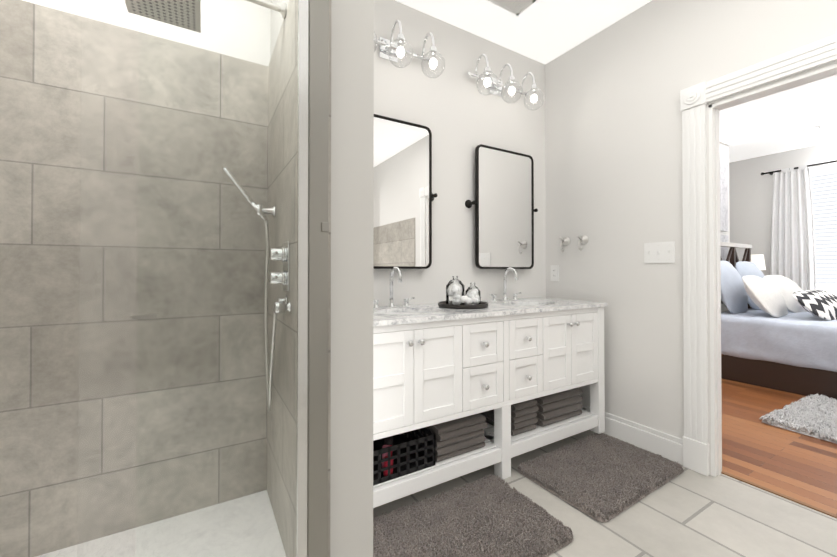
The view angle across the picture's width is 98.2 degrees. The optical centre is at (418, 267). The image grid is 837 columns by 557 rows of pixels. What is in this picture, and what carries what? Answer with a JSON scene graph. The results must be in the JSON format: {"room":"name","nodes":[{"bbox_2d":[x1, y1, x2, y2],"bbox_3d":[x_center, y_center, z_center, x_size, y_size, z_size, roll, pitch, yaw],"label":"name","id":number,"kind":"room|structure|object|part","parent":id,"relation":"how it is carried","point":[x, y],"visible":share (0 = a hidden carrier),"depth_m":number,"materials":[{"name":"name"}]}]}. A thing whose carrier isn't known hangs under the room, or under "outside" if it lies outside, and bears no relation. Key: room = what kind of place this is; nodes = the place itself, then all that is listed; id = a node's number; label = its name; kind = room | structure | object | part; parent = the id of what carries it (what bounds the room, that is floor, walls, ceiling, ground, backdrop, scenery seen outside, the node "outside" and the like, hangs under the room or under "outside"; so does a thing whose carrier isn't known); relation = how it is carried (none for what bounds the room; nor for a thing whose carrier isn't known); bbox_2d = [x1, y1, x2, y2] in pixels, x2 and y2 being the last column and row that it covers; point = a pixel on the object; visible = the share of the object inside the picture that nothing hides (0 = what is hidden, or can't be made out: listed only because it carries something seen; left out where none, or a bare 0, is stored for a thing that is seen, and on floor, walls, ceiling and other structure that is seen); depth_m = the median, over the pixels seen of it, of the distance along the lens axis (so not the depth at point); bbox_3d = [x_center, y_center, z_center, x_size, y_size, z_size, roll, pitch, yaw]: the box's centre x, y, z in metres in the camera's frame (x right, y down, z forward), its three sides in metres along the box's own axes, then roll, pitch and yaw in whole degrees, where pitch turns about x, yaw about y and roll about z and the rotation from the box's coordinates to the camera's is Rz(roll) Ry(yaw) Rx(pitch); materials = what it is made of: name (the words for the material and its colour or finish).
{"room":"bathroom","nodes":[
{"label":"bathroom","id":0,"kind":"room"},
{"bbox_2d":[23,0,545,305],"bbox_3d":[-0.545,-0.258,2.066,3.580,2.783,0.130,0,-1,-31],"label":"wall","id":1,"kind":"structure","parent":0,"point":[456,112],"depth_m":2.42,"materials":[{"name":"white paint"}]},
{"bbox_2d":[0,0,267,556],"bbox_3d":[-1.352,0.051,1.500,1.355,2.156,0.012,0,-1,-31],"label":"tiled wall","id":2,"kind":"structure","parent":1,"relation":"attached to","point":[44,146],"depth_m":1.55,"materials":[{"name":"grey tile"}]},
{"bbox_2d":[373,114,437,268],"bbox_3d":[-0.169,-0.437,2.175,0.672,0.895,0.068,0,-1,-31],"label":"mirror","id":3,"kind":"object","parent":1,"relation":"attached to","point":[404,196],"visible":0.58,"depth_m":2.19,"materials":[{"name":"black metal"}]},
{"bbox_2d":[374,19,444,77],"bbox_3d":[-0.126,-1.295,2.110,0.591,0.296,0.236,0,-1,-31],"label":"sconce","id":4,"kind":"object","parent":1,"relation":"attached to","point":[390,50],"visible":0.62,"depth_m":2.17,"materials":[{"name":"silver metal"}]},
{"bbox_2d":[465,144,537,268],"bbox_3d":[0.628,-0.417,2.649,0.672,0.862,0.068,0,-1,-31],"label":"mirror","id":5,"kind":"object","parent":1,"relation":"attached to","point":[503,203],"visible":1,"depth_m":2.61,"materials":[{"name":"black metal"}]},
{"bbox_2d":[467,54,543,109],"bbox_3d":[0.623,-1.291,2.557,0.591,0.296,0.236,0,-1,-31],"label":"sconce","id":6,"kind":"object","parent":1,"relation":"attached to","point":[495,85],"visible":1,"depth_m":2.55,"materials":[{"name":"silver metal"}]},
{"bbox_2d":[270,0,373,556],"bbox_3d":[-0.446,-0.263,1.449,0.124,2.783,1.032,0,-1,-31],"label":"wall","id":7,"kind":"structure","parent":0,"point":[352,213],"depth_m":1.00,"materials":[{"name":"grey paint"}]},
{"bbox_2d":[267,0,330,556],"bbox_3d":[-0.501,0.050,1.407,0.012,2.156,1.020,0,-1,-31],"label":"wall tile","id":8,"kind":"structure","parent":7,"relation":"attached to","point":[285,340],"depth_m":1.44,"materials":[{"name":"grey tile"}]},
{"bbox_2d":[125,0,286,32],"bbox_3d":[-0.761,-0.989,1.335,0.517,0.157,0.224,0,-1,-31],"label":"shower head","id":9,"kind":"object","parent":8,"relation":"attached to","point":[169,14],"depth_m":1.30},
{"bbox_2d":[222,167,276,411],"bbox_3d":[-0.681,0.104,1.487,0.214,1.063,0.301,0,-1,-31],"label":"handheld shower","id":10,"kind":"object","parent":8,"relation":"attached to","point":[259,211],"depth_m":1.61,"materials":[{"name":"silver metal"}]},
{"bbox_2d":[269,241,289,303],"bbox_3d":[-0.535,0.028,1.390,0.064,0.251,0.105,0,-1,-31],"label":"shower valve","id":11,"kind":"object","parent":8,"relation":"attached to","point":[278,278],"depth_m":1.38,"materials":[{"name":"silver metal"}]},
{"bbox_2d":[274,301,290,313],"bbox_3d":[-0.505,0.150,1.346,0.056,0.044,0.044,0,-1,-31],"label":"handle","id":12,"kind":"object","parent":8,"relation":"attached to","point":[279,307],"depth_m":1.33,"materials":[{"name":"silver metal"}]},
{"bbox_2d":[36,378,836,556],"bbox_3d":[2.045,1.163,2.357,8.340,0.066,5.460,0,-1,-31],"label":"floor","id":13,"kind":"structure","parent":0,"point":[687,512],"depth_m":1.66,"materials":[{"name":"tile"}]},
{"bbox_2d":[77,0,328,556],"bbox_3d":[-0.446,0.079,0.824,0.486,2.072,0.028,0,-1,-31],"label":"glass","id":14,"kind":"object","parent":13,"relation":"on","point":[312,274],"visible":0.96,"depth_m":0.92,"materials":[{"name":"clear glass"}]},
{"bbox_3d":[-0.566,0.103,0.747,0.042,0.008,0.006,0,-1,-31],"label":"handle","id":15,"kind":"part","parent":14,"relation":"part of","materials":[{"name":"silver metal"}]},
{"bbox_3d":[-0.442,0.087,0.830,0.320,2.048,0.008,0,-1,-31],"label":"pane","id":16,"kind":"part","parent":14,"relation":"part of","materials":[{"name":"clear glass"}]},
{"bbox_2d":[373,474,573,556],"bbox_3d":[0.190,1.110,1.525,0.802,0.034,0.532,0,-1,-31],"label":"bath rug","id":17,"kind":"object","parent":13,"relation":"on","point":[489,515],"visible":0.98,"depth_m":1.53,"materials":[{"name":"grey carpet"}]},
{"bbox_2d":[373,295,606,507],"bbox_3d":[0.325,0.684,2.161,1.812,0.900,0.580,0,-1,-31],"label":"bathroom vanity","id":18,"kind":"object","parent":13,"relation":"on","point":[434,363],"depth_m":1.89,"materials":[{"name":"white wood"}]},
{"bbox_2d":[373,427,434,485],"bbox_3d":[-0.188,0.891,1.829,0.400,0.150,0.385,0,-1,-31],"label":"basket","id":19,"kind":"object","parent":18,"relation":"on","point":[397,455],"visible":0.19,"depth_m":1.72,"materials":[{"name":"black"}]},
{"bbox_2d":[403,413,486,461],"bbox_3d":[0.138,0.882,2.012,0.316,0.170,0.368,0,-1,-31],"label":"towels","id":20,"kind":"object","parent":18,"relation":"on","point":[457,437],"visible":0.56,"depth_m":1.85,"materials":[{"name":"fabric"}]},
{"bbox_2d":[438,276,488,308],"bbox_3d":[0.263,0.142,2.143,0.296,0.182,0.296,0,-1,-31],"label":"decorative tray","id":21,"kind":"object","parent":18,"relation":"on","point":[469,300],"visible":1,"depth_m":2.11,"materials":[{"name":"grey"}]},
{"bbox_2d":[479,399,538,435],"bbox_3d":[0.538,0.881,2.255,0.197,0.178,0.361,0,-1,-31],"label":"towels","id":22,"kind":"object","parent":18,"relation":"on","point":[523,417],"visible":0.44,"depth_m":2.11,"materials":[{"name":"fabric"}]},
{"bbox_2d":[534,387,582,426],"bbox_3d":[0.821,0.882,2.423,0.375,0.176,0.367,0,-1,-31],"label":"towels","id":23,"kind":"object","parent":18,"relation":"on","point":[558,406],"visible":0.44,"depth_m":2.25,"materials":[{"name":"fabric"}]},
{"bbox_2d":[517,433,683,522],"bbox_3d":[1.009,1.114,2.015,0.818,0.034,0.536,0,-1,-31],"label":"bath rug","id":24,"kind":"object","parent":13,"relation":"on","point":[601,477],"visible":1,"depth_m":1.94,"materials":[{"name":"grey carpet"}]},
{"bbox_2d":[720,242,836,399],"bbox_3d":[4.214,0.420,3.430,1.642,1.450,2.216,0,-1,-31],"label":"bed","id":25,"kind":"object","parent":13,"relation":"on","point":[778,332],"visible":0.77,"depth_m":3.49,"materials":[{"name":"white fabric"}]},
{"bbox_2d":[721,308,836,371],"bbox_3d":[4.241,0.701,3.383,1.642,0.444,2.111,0,-1,-31],"label":"duvet","id":26,"kind":"object","parent":25,"relation":"on","point":[794,340],"depth_m":3.37,"materials":[{"name":"white fabric"}]},
{"bbox_2d":[759,393,836,443],"bbox_3d":[3.337,1.108,2.193,1.146,0.050,1.660,0,-1,-31],"label":"bedroom rug","id":27,"kind":"object","parent":13,"relation":"on","point":[815,415],"visible":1,"depth_m":2.63,"materials":[{"name":"white carpet"}]},
{"bbox_2d":[395,0,836,162],"bbox_3d":[2.045,-1.687,2.381,8.340,0.080,5.460,0,-1,-31],"label":"ceiling","id":28,"kind":"structure","parent":0,"point":[544,31],"depth_m":2.71,"materials":[{"name":"white paint"}]},
{"bbox_2d":[487,0,535,15],"bbox_3d":[0.552,-1.644,2.219,0.310,0.008,0.150,0,-1,-31],"label":"ceiling vent","id":29,"kind":"object","parent":28,"relation":"in","point":[517,7],"visible":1,"depth_m":2.27,"materials":[{"name":"white paint"}]},
{"bbox_2d":[545,0,836,474],"bbox_3d":[1.943,-0.263,1.476,0.090,2.783,3.770,0,-1,-31],"label":"wall","id":30,"kind":"structure","parent":0,"point":[613,152],"depth_m":2.30,"materials":[{"name":"white paint"}]},
{"bbox_2d":[551,265,558,280],"bbox_3d":[1.068,0.048,2.845,0.008,0.125,0.073,0,-1,-31],"label":"electrical outlet plate","id":31,"kind":"object","parent":30,"relation":"attached to","point":[554,272],"visible":1,"depth_m":2.84,"materials":[{"name":"white plastic"}]},
{"bbox_2d":[559,237,569,251],"bbox_3d":[1.091,-0.172,2.742,0.076,0.116,0.070,0,-1,-31],"label":"hook","id":32,"kind":"object","parent":30,"relation":"attached to","point":[565,241],"visible":1,"depth_m":2.74,"materials":[{"name":"silver metal"}]},
{"bbox_2d":[577,235,587,250],"bbox_3d":[1.169,-0.173,2.612,0.076,0.116,0.070,0,-1,-31],"label":"hook","id":33,"kind":"object","parent":30,"relation":"attached to","point":[583,239],"visible":1,"depth_m":2.61,"materials":[{"name":"silver metal"}]},
{"bbox_2d":[582,404,682,464],"bbox_3d":[1.271,1.065,2.489,0.016,0.145,0.978,0,-1,-31],"label":"baseboard","id":34,"kind":"structure","parent":30,"relation":"attached to","point":[665,445],"depth_m":2.25,"materials":[{"name":"white paint"}]},
{"bbox_2d":[644,241,674,262],"bbox_3d":[1.454,-0.088,2.193,0.014,0.125,0.170,0,-1,-31],"label":"switch plate","id":35,"kind":"object","parent":30,"relation":"attached to","point":[659,252],"visible":1,"depth_m":2.19,"materials":[{"name":"white plastic"}]},
{"bbox_2d":[680,34,836,475],"bbox_3d":[1.782,0.057,1.610,0.046,2.146,1.078,0,-1,-31],"label":"door frame","id":36,"kind":"structure","parent":30,"relation":"attached to","point":[695,99],"depth_m":2.00,"materials":[{"name":"white paint"}]},
{"bbox_2d":[709,64,836,476],"bbox_3d":[1.840,0.120,1.645,0.090,2.020,0.830,0,-1,-31],"label":"trim","id":37,"kind":"structure","parent":30,"relation":"attached to","point":[715,109],"depth_m":1.97,"materials":[{"name":"white paint"}]},
{"bbox_2d":[721,471,836,517],"bbox_3d":[1.876,1.127,1.657,0.023,0.006,0.794,0,-1,-31],"label":"threshold","id":38,"kind":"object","parent":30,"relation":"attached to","point":[784,496],"depth_m":1.79,"materials":[{"name":"brown"}]},
{"bbox_2d":[720,142,729,312],"bbox_3d":[2.584,-0.242,3.976,3.570,2.783,0.130,0,-1,-31],"label":"wall","id":39,"kind":"structure","parent":0,"point":[724,149],"depth_m":4.80,"materials":[{"name":"white paint"}]},
{"bbox_2d":[720,154,727,231],"bbox_3d":[3.596,-0.956,4.491,1.050,0.980,0.030,0,-1,-31],"label":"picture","id":40,"kind":"object","parent":39,"relation":"attached to","point":[724,196],"depth_m":4.68,"materials":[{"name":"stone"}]},
{"bbox_2d":[720,235,728,260],"bbox_3d":[3.596,-0.091,4.483,1.050,0.650,0.030,0,-1,-31],"label":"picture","id":41,"kind":"object","parent":39,"relation":"attached to","point":[723,238],"depth_m":4.67,"materials":[{"name":"paper"}]},
{"bbox_2d":[751,255,765,269],"bbox_3d":[4.663,0.496,4.758,0.470,1.320,0.484,0,-1,-31],"label":"lamp","id":42,"kind":"object","parent":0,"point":[758,261],"visible":0.1,"depth_m":4.74,"materials":[{"name":"white fabric"}]},
{"bbox_2d":[729,141,836,294],"bbox_3d":[5.539,-0.237,4.525,0.130,2.783,5.330,0,-1,-31],"label":"wall","id":43,"kind":"structure","parent":0,"point":[750,195],"depth_m":5.32,"materials":[{"name":"white paint"}]},
{"bbox_2d":[761,160,836,290],"bbox_3d":[5.648,-0.119,4.054,0.161,2.500,2.730,0,-1,-31],"label":"curtain","id":44,"kind":"object","parent":43,"relation":"attached to","point":[792,252],"visible":0.67,"depth_m":4.90,"materials":[{"name":"white fabric"}]},
{"bbox_2d":[809,163,836,290],"bbox_3d":[5.710,-0.519,4.077,0.035,1.640,2.000,0,-1,-31],"label":"bedroom window","id":45,"kind":"structure","parent":43,"relation":"in","point":[823,178],"depth_m":4.74,"materials":[{"name":"white paint"}]}
]}

